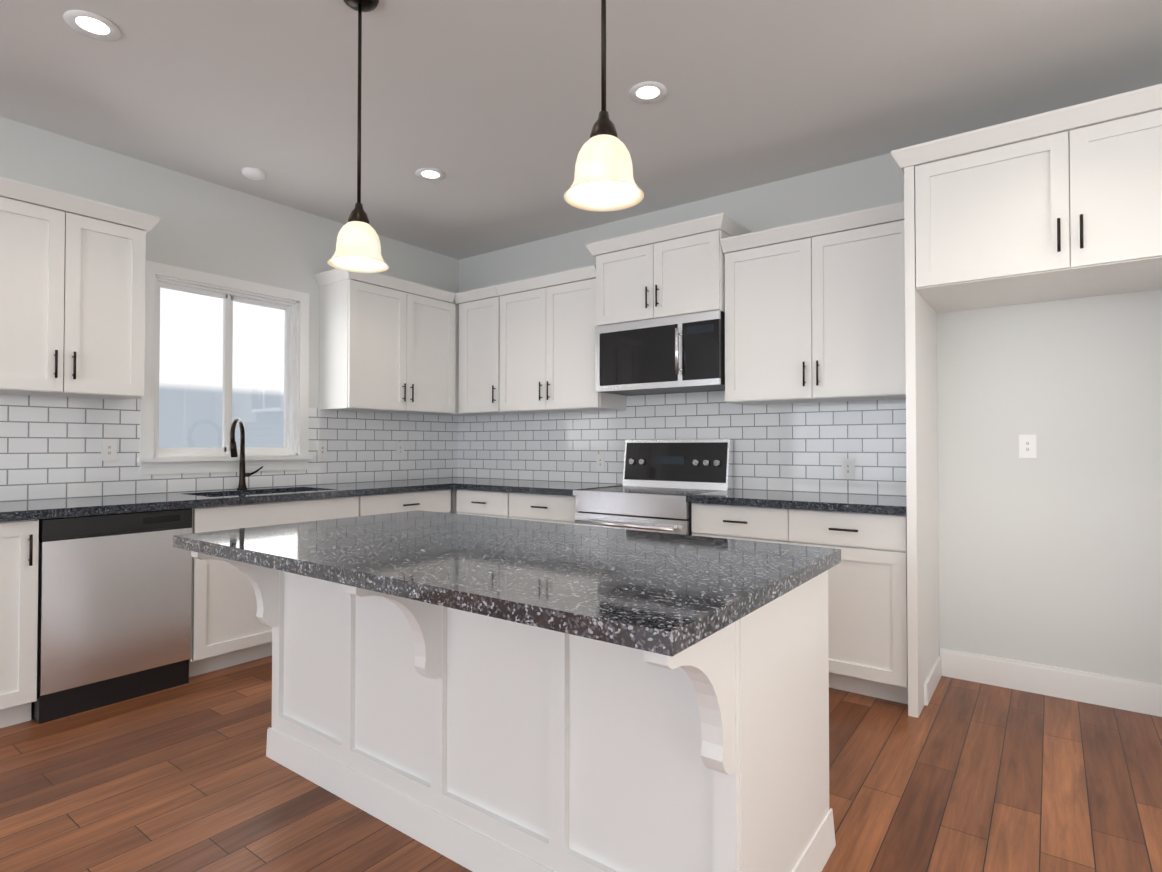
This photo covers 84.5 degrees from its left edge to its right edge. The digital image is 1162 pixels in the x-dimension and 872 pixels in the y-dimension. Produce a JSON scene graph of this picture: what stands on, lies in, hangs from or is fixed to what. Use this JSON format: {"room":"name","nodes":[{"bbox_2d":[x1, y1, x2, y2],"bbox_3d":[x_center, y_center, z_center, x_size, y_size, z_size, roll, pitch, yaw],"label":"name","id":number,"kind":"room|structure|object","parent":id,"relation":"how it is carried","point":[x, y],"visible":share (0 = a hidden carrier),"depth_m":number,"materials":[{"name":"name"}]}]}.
{"room":"kitchen","nodes":[
{"label":"kitchen","id":0,"kind":"room"},
{"bbox_2d":[0,116,458,491],"bbox_3d":[-3.482,-0.169,2.316,0.150,2.790,8.000,-1,-1,36],"label":"wall","id":1,"kind":"structure","parent":0,"point":[201,225],"depth_m":3.88,"materials":[{"name":"white paint"}]},
{"bbox_2d":[0,176,159,399],"bbox_3d":[-2.562,-0.669,3.113,0.393,0.932,0.766,-1,-1,36],"label":"upper cabinet","id":2,"kind":"object","parent":1,"relation":"attached to","point":[72,296],"visible":1,"depth_m":3.04,"materials":[{"name":"white wood"}]},
{"bbox_2d":[137,260,312,474],"bbox_3d":[-2.191,-0.379,3.995,0.145,1.203,1.030,-1,-1,36],"label":"window unit","id":3,"kind":"structure","parent":1,"relation":"in","point":[228,297],"depth_m":3.99,"materials":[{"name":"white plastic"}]},
{"bbox_2d":[0,394,457,501],"bbox_3d":[-2.073,0.067,4.094,0.008,0.530,3.460,-1,-1,36],"label":"wall tile","id":4,"kind":"structure","parent":1,"relation":"attached to","point":[50,447],"depth_m":3.54,"materials":[{"name":"white tile"}]},
{"bbox_2d":[101,439,116,460],"bbox_3d":[-2.540,0.076,3.444,0.007,0.114,0.070,-1,-1,36],"label":"electrical outlet","id":5,"kind":"object","parent":4,"relation":"attached to","point":[108,450],"visible":1,"depth_m":3.44,"materials":[{"name":"white plastic"}]},
{"bbox_2d":[317,442,326,457],"bbox_3d":[-1.800,0.097,4.451,0.007,0.114,0.070,-1,-1,36],"label":"electrical outlet","id":6,"kind":"object","parent":4,"relation":"attached to","point":[321,449],"visible":1,"depth_m":4.45,"materials":[{"name":"white plastic"}]},
{"bbox_2d":[396,442,403,456],"bbox_3d":[-1.409,0.104,4.983,0.007,0.114,0.070,-1,-1,36],"label":"electrical outlet","id":7,"kind":"object","parent":4,"relation":"attached to","point":[399,449],"visible":1,"depth_m":4.98,"materials":[{"name":"white plastic"}]},
{"bbox_2d":[318,269,457,415],"bbox_3d":[-1.402,-0.639,4.729,0.348,0.920,0.940,-1,-1,36],"label":"upper cabinet","id":8,"kind":"object","parent":1,"relation":"attached to","point":[389,344],"depth_m":4.50,"materials":[{"name":"white wood"}]},
{"bbox_2d":[458,305,479,415],"bbox_3d":[-1.035,-0.602,5.227,0.348,0.860,0.414,-1,-1,36],"label":"cabinet filler","id":9,"kind":"object","parent":1,"relation":"attached to","point":[458,305],"depth_m":5.06,"materials":[{"name":"white wood"}]},
{"bbox_2d":[0,655,1161,871],"bbox_3d":[-1.166,1.251,0.593,5.900,0.100,8.300,-1,-1,36],"label":"floor","id":10,"kind":"structure","parent":0,"point":[958,775],"depth_m":2.20,"materials":[{"name":"brown wood"}]},
{"bbox_2d":[0,519,38,727],"bbox_3d":[-2.691,0.791,2.699,0.651,0.880,0.495,-1,-1,36],"label":"base cabinet","id":11,"kind":"object","parent":10,"relation":"on","point":[19,545],"visible":0.96,"depth_m":2.68,"materials":[{"name":"white wood"}]},
{"bbox_2d":[0,477,479,521],"bbox_3d":[-1.807,0.349,3.886,0.660,0.040,3.451,-1,-1,36],"label":"countertop","id":12,"kind":"structure","parent":11,"relation":"on","point":[116,504],"depth_m":3.35,"materials":[{"name":"stone"}]},
{"bbox_2d":[230,418,262,489],"bbox_3d":[-2.052,0.109,3.884,0.184,0.438,0.226,-1,-1,36],"label":"faucet","id":13,"kind":"object","parent":12,"relation":"on","point":[242,473],"visible":1,"depth_m":3.92,"materials":[{"name":"brown metal"}]},
{"bbox_2d":[31,508,191,723],"bbox_3d":[-2.364,0.802,3.140,0.620,0.872,0.598,-1,-1,36],"label":"dishwasher","id":14,"kind":"object","parent":10,"relation":"on","point":[114,608],"visible":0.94,"depth_m":2.93,"materials":[{"name":"silver metal"}]},
{"bbox_2d":[188,496,358,676],"bbox_3d":[-1.902,0.807,3.772,0.651,0.880,0.957,-1,-1,36],"label":"base cabinet","id":15,"kind":"object","parent":10,"relation":"on","point":[228,629],"visible":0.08,"depth_m":3.38,"materials":[{"name":"white wood"}]},
{"bbox_2d":[357,489,450,515],"bbox_3d":[-1.392,0.817,4.465,0.651,0.880,0.756,-1,-1,36],"label":"base cabinet","id":16,"kind":"object","parent":10,"relation":"on","point":[436,500],"visible":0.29,"depth_m":4.27,"materials":[{"name":"white wood"}]},
{"bbox_2d":[449,489,457,513],"bbox_3d":[-0.989,0.826,5.059,0.597,0.880,0.597,-1,-1,36],"label":"cabinet filler","id":17,"kind":"object","parent":10,"relation":"on","point":[453,501],"depth_m":4.66,"materials":[{"name":"white"}]},
{"bbox_2d":[456,489,510,518],"bbox_3d":[-0.522,0.820,4.684,0.508,0.880,0.651,-1,-1,36],"label":"base cabinet","id":18,"kind":"object","parent":10,"relation":"on","point":[484,503],"visible":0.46,"depth_m":4.44,"materials":[{"name":"white wood"}]},
{"bbox_2d":[191,554,835,871],"bbox_3d":[-0.295,0.802,2.091,1.910,0.840,1.042,-1,-1,36],"label":"kitchen island","id":19,"kind":"object","parent":10,"relation":"on","point":[473,693],"depth_m":1.72,"materials":[{"name":"white wood"}]},
{"bbox_2d":[173,510,840,657],"bbox_3d":[-0.315,0.362,2.070,1.942,0.040,1.064,-1,-1,36],"label":"island countertop","id":20,"kind":"structure","parent":19,"relation":"on","point":[664,595],"depth_m":1.66,"materials":[{"name":"black stone"}]},
{"bbox_2d":[509,492,577,524],"bbox_3d":[-0.080,0.815,4.359,0.579,0.880,0.651,-1,-1,36],"label":"base cabinet","id":21,"kind":"object","parent":10,"relation":"on","point":[544,508],"visible":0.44,"depth_m":4.12,"materials":[{"name":"white wood"}]},
{"bbox_2d":[456,478,622,495],"bbox_3d":[-0.281,0.358,4.506,1.066,0.040,0.644,-1,-1,36],"label":"countertop","id":22,"kind":"structure","parent":21,"relation":"on","point":[485,484],"depth_m":4.34,"materials":[{"name":"stone"}]},
{"bbox_2d":[573,439,732,534],"bbox_3d":[0.434,0.634,3.923,0.766,1.230,0.702,-1,-1,36],"label":"range","id":23,"kind":"object","parent":10,"relation":"on","point":[663,480],"visible":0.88,"depth_m":3.96,"materials":[{"name":"silver metal"}]},
{"bbox_2d":[692,503,907,703],"bbox_3d":[1.205,0.802,3.415,1.071,0.880,0.651,-1,-1,36],"label":"base cabinet","id":24,"kind":"object","parent":10,"relation":"on","point":[867,620],"visible":0.52,"depth_m":3.00,"materials":[{"name":"white wood"}]},
{"bbox_2d":[688,489,906,515],"bbox_3d":[1.202,0.342,3.416,1.073,0.040,0.644,-1,-1,36],"label":"countertop","id":25,"kind":"structure","parent":24,"relation":"on","point":[839,502],"depth_m":3.25,"materials":[{"name":"stone"}]},
{"bbox_2d":[891,84,1161,717],"bbox_3d":[2.095,-0.019,2.740,1.260,2.502,0.703,-1,-1,36],"label":"surround","id":26,"kind":"object","parent":10,"relation":"on","point":[1061,203],"visible":1,"depth_m":2.67,"materials":[{"name":"white wood"}]},
{"bbox_2d":[0,0,1161,259],"bbox_3d":[-1.166,-1.639,0.634,5.900,0.100,8.300,-1,-1,36],"label":"ceiling","id":27,"kind":"structure","parent":0,"point":[490,108],"depth_m":2.86,"materials":[{"name":"white paint"}]},
{"bbox_2d":[63,10,120,40],"bbox_3d":[-1.855,-1.560,2.431,0.176,0.006,0.176,-1,-1,36],"label":"recessed light","id":28,"kind":"object","parent":27,"relation":"in","point":[92,25],"visible":1,"depth_m":2.43,"materials":[{"name":"white"}]},
{"bbox_2d":[242,167,265,179],"bbox_3d":[-1.910,-1.527,3.737,0.130,0.031,0.130,-1,-1,36],"label":"smoke detector","id":29,"kind":"object","parent":27,"relation":"attached to","point":[252,173],"visible":1,"depth_m":3.70,"materials":[{"name":"white plastic"}]},
{"bbox_2d":[328,0,388,272],"bbox_3d":[-0.787,-1.085,2.272,0.206,0.959,0.206,-1,-1,36],"label":"pendant light","id":30,"kind":"object","parent":27,"relation":"hanging from","point":[358,247],"visible":0.98,"depth_m":2.26,"materials":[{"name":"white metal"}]},
{"bbox_2d":[415,168,445,180],"bbox_3d":[-0.886,-1.540,3.766,0.176,0.006,0.176,-1,-1,36],"label":"recessed light","id":31,"kind":"object","parent":27,"relation":"in","point":[431,174],"visible":1,"depth_m":3.77,"materials":[{"name":"white"}]},
{"bbox_2d":[564,0,643,211],"bbox_3d":[0.059,-1.094,1.651,0.206,0.959,0.206,-1,-1,36],"label":"pendant light","id":32,"kind":"object","parent":27,"relation":"hanging from","point":[603,179],"visible":1,"depth_m":1.62,"materials":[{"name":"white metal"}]},
{"bbox_2d":[628,81,666,103],"bbox_3d":[0.303,-1.553,2.893,0.176,0.006,0.176,-1,-1,36],"label":"recessed light","id":33,"kind":"object","parent":27,"relation":"in","point":[647,92],"visible":1,"depth_m":2.89,"materials":[{"name":"white"}]},
{"bbox_2d":[459,153,1161,683],"bbox_3d":[1.248,-0.146,3.897,5.900,2.790,0.150,-1,-1,36],"label":"wall","id":34,"kind":"structure","parent":0,"point":[1051,555],"depth_m":3.10,"materials":[{"name":"white paint"}]},
{"bbox_2d":[454,285,527,414],"bbox_3d":[-0.701,-0.641,4.997,0.452,0.932,0.393,-1,-1,36],"label":"upper cabinet","id":35,"kind":"object","parent":34,"relation":"attached to","point":[479,351],"visible":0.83,"depth_m":4.87,"materials":[{"name":"white wood"}]},
{"bbox_2d":[495,265,625,413],"bbox_3d":[-0.155,-0.647,4.596,0.894,0.932,0.393,-1,-1,36],"label":"upper cabinet","id":36,"kind":"object","parent":34,"relation":"attached to","point":[547,341],"visible":0.92,"depth_m":4.45,"materials":[{"name":"white wood"}]},
{"bbox_2d":[586,213,751,326],"bbox_3d":[0.546,-0.984,4.057,0.958,0.535,0.438,-1,-1,36],"label":"upper cabinet","id":37,"kind":"object","parent":34,"relation":"attached to","point":[676,269],"visible":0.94,"depth_m":3.88,"materials":[{"name":"white wood"}]},
{"bbox_2d":[595,310,724,395],"bbox_3d":[0.542,-0.501,4.045,0.864,0.423,0.447,-1,-1,36],"label":"microwave","id":38,"kind":"object","parent":37,"relation":"attached to","point":[680,354],"visible":0.98,"depth_m":3.88,"materials":[{"name":"black plastic"}]},
{"bbox_2d":[458,390,905,495],"bbox_3d":[0.390,0.016,4.424,3.571,0.640,0.008,-1,-1,36],"label":"wall tile","id":39,"kind":"structure","parent":34,"relation":"attached to","point":[802,447],"depth_m":4.04,"materials":[{"name":"white tile"}]},
{"bbox_2d":[596,454,604,469],"bbox_3d":[0.140,0.189,4.596,0.070,0.114,0.007,-1,-1,36],"label":"electrical outlet","id":40,"kind":"object","parent":39,"relation":"attached to","point":[600,461],"visible":1,"depth_m":4.59,"materials":[{"name":"white plastic"}]},
{"bbox_2d":[841,459,854,478],"bbox_3d":[1.501,0.184,3.595,0.070,0.114,0.007,-1,-1,36],"label":"electrical outlet","id":41,"kind":"object","parent":39,"relation":"attached to","point":[848,468],"visible":1,"depth_m":3.59,"materials":[{"name":"white plastic"}]},
{"bbox_2d":[721,202,905,404],"bbox_3d":[1.313,-0.663,3.516,0.991,0.932,0.393,-1,-1,36],"label":"upper cabinet","id":42,"kind":"object","parent":34,"relation":"attached to","point":[814,311],"visible":0.9,"depth_m":3.37,"materials":[{"name":"white wood"}]},
{"bbox_2d":[1019,435,1036,457],"bbox_3d":[2.173,0.050,3.113,0.070,0.114,0.007,-1,-1,36],"label":"outlet","id":43,"kind":"object","parent":34,"relation":"attached to","point":[1027,446],"visible":1,"depth_m":3.11,"materials":[{"name":"white plastic"}]},
{"bbox_2d":[940,648,1161,716],"bbox_3d":[2.658,1.162,2.736,1.971,0.140,0.014,-1,-1,36],"label":"baseboard","id":44,"kind":"structure","parent":34,"relation":"attached to","point":[1138,696],"depth_m":3.03,"materials":[{"name":"white wood"}]},
{"label":"outside","id":45,"kind":"structure","parent":0,"visible":0},
{"bbox_2d":[159,288,284,447],"bbox_3d":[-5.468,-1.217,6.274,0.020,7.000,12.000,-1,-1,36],"label":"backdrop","id":46,"kind":"structure","parent":45,"point":[204,397],"depth_m":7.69,"materials":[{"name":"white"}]}
]}

